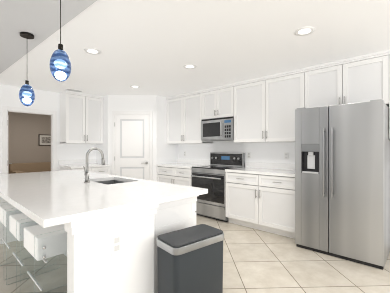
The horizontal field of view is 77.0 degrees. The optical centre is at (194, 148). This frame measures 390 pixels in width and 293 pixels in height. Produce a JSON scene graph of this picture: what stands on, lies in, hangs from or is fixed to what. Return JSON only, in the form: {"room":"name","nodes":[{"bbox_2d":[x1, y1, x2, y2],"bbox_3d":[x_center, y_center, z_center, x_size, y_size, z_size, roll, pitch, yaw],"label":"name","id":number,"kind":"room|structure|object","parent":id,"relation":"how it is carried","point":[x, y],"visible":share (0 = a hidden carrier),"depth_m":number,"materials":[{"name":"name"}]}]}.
{"room":"kitchen","nodes":[
{"label":"kitchen","id":0,"kind":"room"},
{"bbox_2d":[8,112,50,162],"bbox_3d":[-4.105,-0.005,6.529,3.390,2.570,4.150,0,0,43],"label":"wall","id":1,"kind":"structure","parent":0,"point":[26,130],"depth_m":7.68,"materials":[{"name":"beige paint"}]},
{"bbox_2d":[39,134,50,145],"bbox_3d":[-4.875,-0.260,8.020,0.028,0.360,0.420,0,0,43],"label":"picture frame","id":2,"kind":"object","parent":1,"relation":"attached to","point":[44,140],"visible":0.76,"depth_m":7.98,"materials":[{"name":"grey paper"}]},
{"bbox_2d":[0,84,95,173],"bbox_3d":[-4.023,0.055,4.059,0.100,2.450,7.650,0,0,43],"label":"wall","id":3,"kind":"structure","parent":0,"point":[43,100],"depth_m":5.07,"materials":[{"name":"white paint"}]},
{"bbox_2d":[7,115,11,173],"bbox_3d":[-3.740,0.290,4.918,0.862,1.960,0.229,0,0,43],"label":"door","id":4,"kind":"structure","parent":3,"relation":"attached to","point":[8,163],"depth_m":5.12,"materials":[{"name":"white wood"}]},
{"bbox_2d":[2,106,56,173],"bbox_3d":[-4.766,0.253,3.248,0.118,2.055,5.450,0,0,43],"label":"trim","id":5,"kind":"structure","parent":3,"relation":"attached to","point":[6,110],"depth_m":4.75,"materials":[{"name":"white wood"}]},
{"bbox_2d":[60,90,103,143],"bbox_3d":[-2.464,-0.634,5.369,0.386,1.068,0.793,0,0,43],"label":"upper cabinet","id":6,"kind":"object","parent":3,"relation":"attached to","point":[81,118],"visible":1,"depth_m":5.21,"materials":[{"name":"white wood"}]},
{"bbox_2d":[96,95,177,180],"bbox_3d":[-1.373,0.055,5.859,1.320,2.450,1.404,0,0,43],"label":"wall","id":7,"kind":"structure","parent":0,"point":[164,152],"depth_m":5.45,"materials":[{"name":"white paint"}]},
{"bbox_2d":[112,111,152,180],"bbox_3d":[-1.388,0.233,5.422,0.761,2.095,0.761,0,0,43],"label":"door","id":8,"kind":"structure","parent":7,"relation":"attached to","point":[132,144],"depth_m":5.42,"materials":[{"name":"white wood"}]},
{"bbox_2d":[0,215,389,292],"bbox_3d":[-1.788,1.330,-0.268,16.250,0.100,11.170,0,0,43],"label":"floor","id":9,"kind":"structure","parent":0,"point":[257,261],"depth_m":2.58,"materials":[{"name":"tile"}]},
{"bbox_2d":[0,202,55,279],"bbox_3d":[-1.837,0.938,2.671,0.426,0.685,0.460,0,0,43],"label":"stool","id":10,"kind":"object","parent":9,"relation":"on","point":[4,209],"visible":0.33,"depth_m":2.48,"materials":[{"name":"white leather"}]},
{"bbox_2d":[9,162,50,173],"bbox_3d":[-4.699,0.870,7.527,0.940,0.820,1.500,0,0,43],"label":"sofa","id":11,"kind":"object","parent":9,"relation":"on","point":[29,167],"visible":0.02,"depth_m":7.48,"materials":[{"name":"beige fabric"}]},
{"bbox_2d":[6,210,66,292],"bbox_3d":[-1.457,0.938,2.316,0.426,0.685,0.460,0,0,43],"label":"stool","id":12,"kind":"object","parent":9,"relation":"on","point":[16,228],"visible":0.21,"depth_m":2.14,"materials":[{"name":"white leather"}]},
{"bbox_2d":[20,221,66,292],"bbox_3d":[-1.077,0.938,1.961,0.426,0.685,0.460,0,0,43],"label":"stool","id":13,"kind":"object","parent":9,"relation":"on","point":[41,243],"visible":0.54,"depth_m":1.78,"materials":[{"name":"white leather"}]},
{"bbox_2d":[59,159,109,173],"bbox_3d":[-2.361,0.770,5.260,0.686,1.020,0.813,0,0,43],"label":"base cabinet","id":14,"kind":"object","parent":9,"relation":"on","point":[94,165],"visible":0.21,"depth_m":5.23,"materials":[{"name":"white wood"}]},
{"bbox_2d":[0,178,202,292],"bbox_3d":[-1.314,0.840,2.726,2.828,0.880,1.165,0,0,43],"label":"kitchen island","id":15,"kind":"object","parent":9,"relation":"on","point":[91,267],"depth_m":1.60,"materials":[{"name":"white"}]},
{"bbox_2d":[0,171,167,227],"bbox_3d":[-1.531,0.380,2.493,2.860,0.040,0.800,0,0,43],"label":"island countertop","id":16,"kind":"structure","parent":15,"relation":"on","point":[48,199],"depth_m":1.78,"materials":[{"name":"white stone"}]},
{"bbox_2d":[83,147,104,182],"bbox_3d":[-1.080,0.176,2.626,0.091,0.368,0.228,0,0,43],"label":"faucet","id":17,"kind":"object","parent":16,"relation":"on","point":[86,174],"visible":1,"depth_m":2.56,"materials":[{"name":"silver metal"}]},
{"bbox_2d":[111,233,121,255],"bbox_3d":[-0.497,0.610,1.557,0.008,0.126,0.076,0,0,43],"label":"outlet","id":18,"kind":"object","parent":15,"relation":"attached to","point":[116,243],"visible":1,"depth_m":1.55,"materials":[{"name":"white plastic"}]},
{"bbox_2d":[48,170,207,201],"bbox_3d":[-1.094,0.380,2.961,2.860,0.040,0.480,0,0,43],"label":"island countertop","id":19,"kind":"structure","parent":15,"relation":"on","point":[170,191],"depth_m":2.36,"materials":[{"name":"white stone"}]},
{"bbox_2d":[156,159,209,185],"bbox_3d":[-0.254,0.770,5.301,1.072,1.020,0.686,0,0,43],"label":"base cabinet","id":20,"kind":"object","parent":9,"relation":"on","point":[179,172],"visible":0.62,"depth_m":5.14,"materials":[{"name":"white wood"}]},
{"bbox_2d":[156,224,223,292],"bbox_3d":[-0.014,0.954,1.787,0.470,0.652,0.308,0,0,-40],"label":"trash can","id":21,"kind":"object","parent":9,"relation":"on","point":[189,259],"visible":1,"depth_m":1.69,"materials":[{"name":"grey plastic"}]},
{"bbox_2d":[191,152,244,221],"bbox_3d":[0.417,0.685,4.648,0.790,1.190,0.713,0,0,43],"label":"range","id":22,"kind":"object","parent":9,"relation":"on","point":[211,179],"visible":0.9,"depth_m":4.46,"materials":[{"name":"silver metal"}]},
{"bbox_2d":[225,162,294,238],"bbox_3d":[1.177,0.770,3.967,1.240,1.020,0.686,0,0,43],"label":"base cabinet","id":23,"kind":"object","parent":9,"relation":"on","point":[259,195],"visible":0.79,"depth_m":3.75,"materials":[{"name":"white wood"}]},
{"bbox_2d":[295,99,389,269],"bbox_3d":[1.889,0.383,3.140,0.914,1.795,0.891,0,0,43],"label":"fridge","id":24,"kind":"object","parent":9,"relation":"on","point":[342,181],"visible":1,"depth_m":2.80,"materials":[{"name":"silver metal"}]},
{"bbox_2d":[0,0,389,96],"bbox_3d":[-0.958,-1.225,1.201,8.480,0.130,7.890,0,0,43],"label":"ceiling","id":25,"kind":"structure","parent":0,"point":[151,47],"depth_m":2.64,"materials":[{"name":"white paint"}]},
{"bbox_2d":[19,32,34,105],"bbox_3d":[-1.715,-0.793,2.501,0.136,0.732,0.136,0,0,43],"label":"pendant light","id":26,"kind":"object","parent":25,"relation":"hanging from","point":[26,95],"visible":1,"depth_m":2.46,"materials":[{"name":"blue glass"}]},
{"bbox_2d":[49,0,70,81],"bbox_3d":[-0.952,-0.816,1.736,0.136,0.686,0.136,0,0,43],"label":"pendant light","id":27,"kind":"object","parent":25,"relation":"hanging from","point":[60,66],"visible":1,"depth_m":1.69,"materials":[{"name":"blue glass"}]},
{"bbox_2d":[65,88,81,91],"bbox_3d":[-2.437,-1.163,4.938,0.160,0.012,0.300,0,0,43],"label":"ceiling vent","id":28,"kind":"object","parent":25,"relation":"in","point":[69,89],"visible":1,"depth_m":4.92,"materials":[{"name":"grey metal"}]},
{"bbox_2d":[84,48,100,54],"bbox_3d":[-1.230,-1.167,2.948,0.194,0.006,0.191,0,0,43],"label":"recessed light","id":29,"kind":"object","parent":25,"relation":"in","point":[94,51],"depth_m":2.96,"materials":[{"name":"white"}]},
{"bbox_2d":[183,64,196,68],"bbox_3d":[-0.074,-1.167,3.503,0.185,0.006,0.191,0,0,43],"label":"recessed light","id":30,"kind":"object","parent":25,"relation":"in","point":[188,66],"depth_m":3.50,"materials":[{"name":"white"}]},
{"bbox_2d":[294,26,314,35],"bbox_3d":[1.091,-1.167,2.443,0.183,0.006,0.199,0,0,43],"label":"recessed light","id":31,"kind":"object","parent":25,"relation":"in","point":[304,31],"depth_m":2.45,"materials":[{"name":"white"}]},
{"bbox_2d":[178,140,294,163],"bbox_3d":[0.415,0.055,5.233,11.970,2.450,0.120,0,0,43],"label":"wall","id":32,"kind":"structure","parent":0,"point":[268,152],"depth_m":4.62,"materials":[{"name":"white paint"}]},
{"bbox_2d":[166,93,212,143],"bbox_3d":[-0.115,-0.619,5.403,1.136,1.031,0.348,0,0,43],"label":"upper cabinet","id":33,"kind":"object","parent":32,"relation":"attached to","point":[184,113],"depth_m":5.27,"materials":[{"name":"white wood"}]},
{"bbox_2d":[202,85,229,119],"bbox_3d":[0.535,-0.855,4.797,0.760,0.561,0.348,0,0,43],"label":"upper cabinet","id":34,"kind":"object","parent":32,"relation":"attached to","point":[215,102],"depth_m":4.68,"materials":[{"name":"white wood"}]},
{"bbox_2d":[201,117,233,140],"bbox_3d":[0.507,-0.357,4.766,0.750,0.415,0.431,0,0,43],"label":"microwave","id":35,"kind":"object","parent":34,"relation":"attached to","point":[218,129],"visible":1,"depth_m":4.61,"materials":[{"name":"silver metal"}]},
{"bbox_2d":[230,69,301,142],"bbox_3d":[1.262,-0.619,4.119,1.350,1.031,0.348,0,0,43],"label":"upper cabinet","id":36,"kind":"object","parent":32,"relation":"attached to","point":[261,109],"depth_m":3.98,"materials":[{"name":"white wood"}]},
{"bbox_2d":[284,153,288,158],"bbox_3d":[1.531,0.133,4.105,0.070,0.115,0.008,0,0,43],"label":"outlet","id":37,"kind":"object","parent":32,"relation":"attached to","point":[286,155],"depth_m":4.10,"materials":[{"name":"white plastic"}]},
{"bbox_2d":[302,53,381,107],"bbox_3d":[2.067,-0.832,3.368,0.970,0.606,0.348,0,0,43],"label":"upper cabinet","id":38,"kind":"object","parent":32,"relation":"attached to","point":[359,79],"depth_m":3.23,"materials":[{"name":"white wood"}]},
{"bbox_2d":[382,53,389,139],"bbox_3d":[2.692,-0.619,2.785,0.860,1.031,0.348,0,0,43],"label":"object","id":39,"kind":"structure","parent":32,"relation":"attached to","point":[385,56],"depth_m":2.93,"materials":[{"name":"white wood"}]}
]}

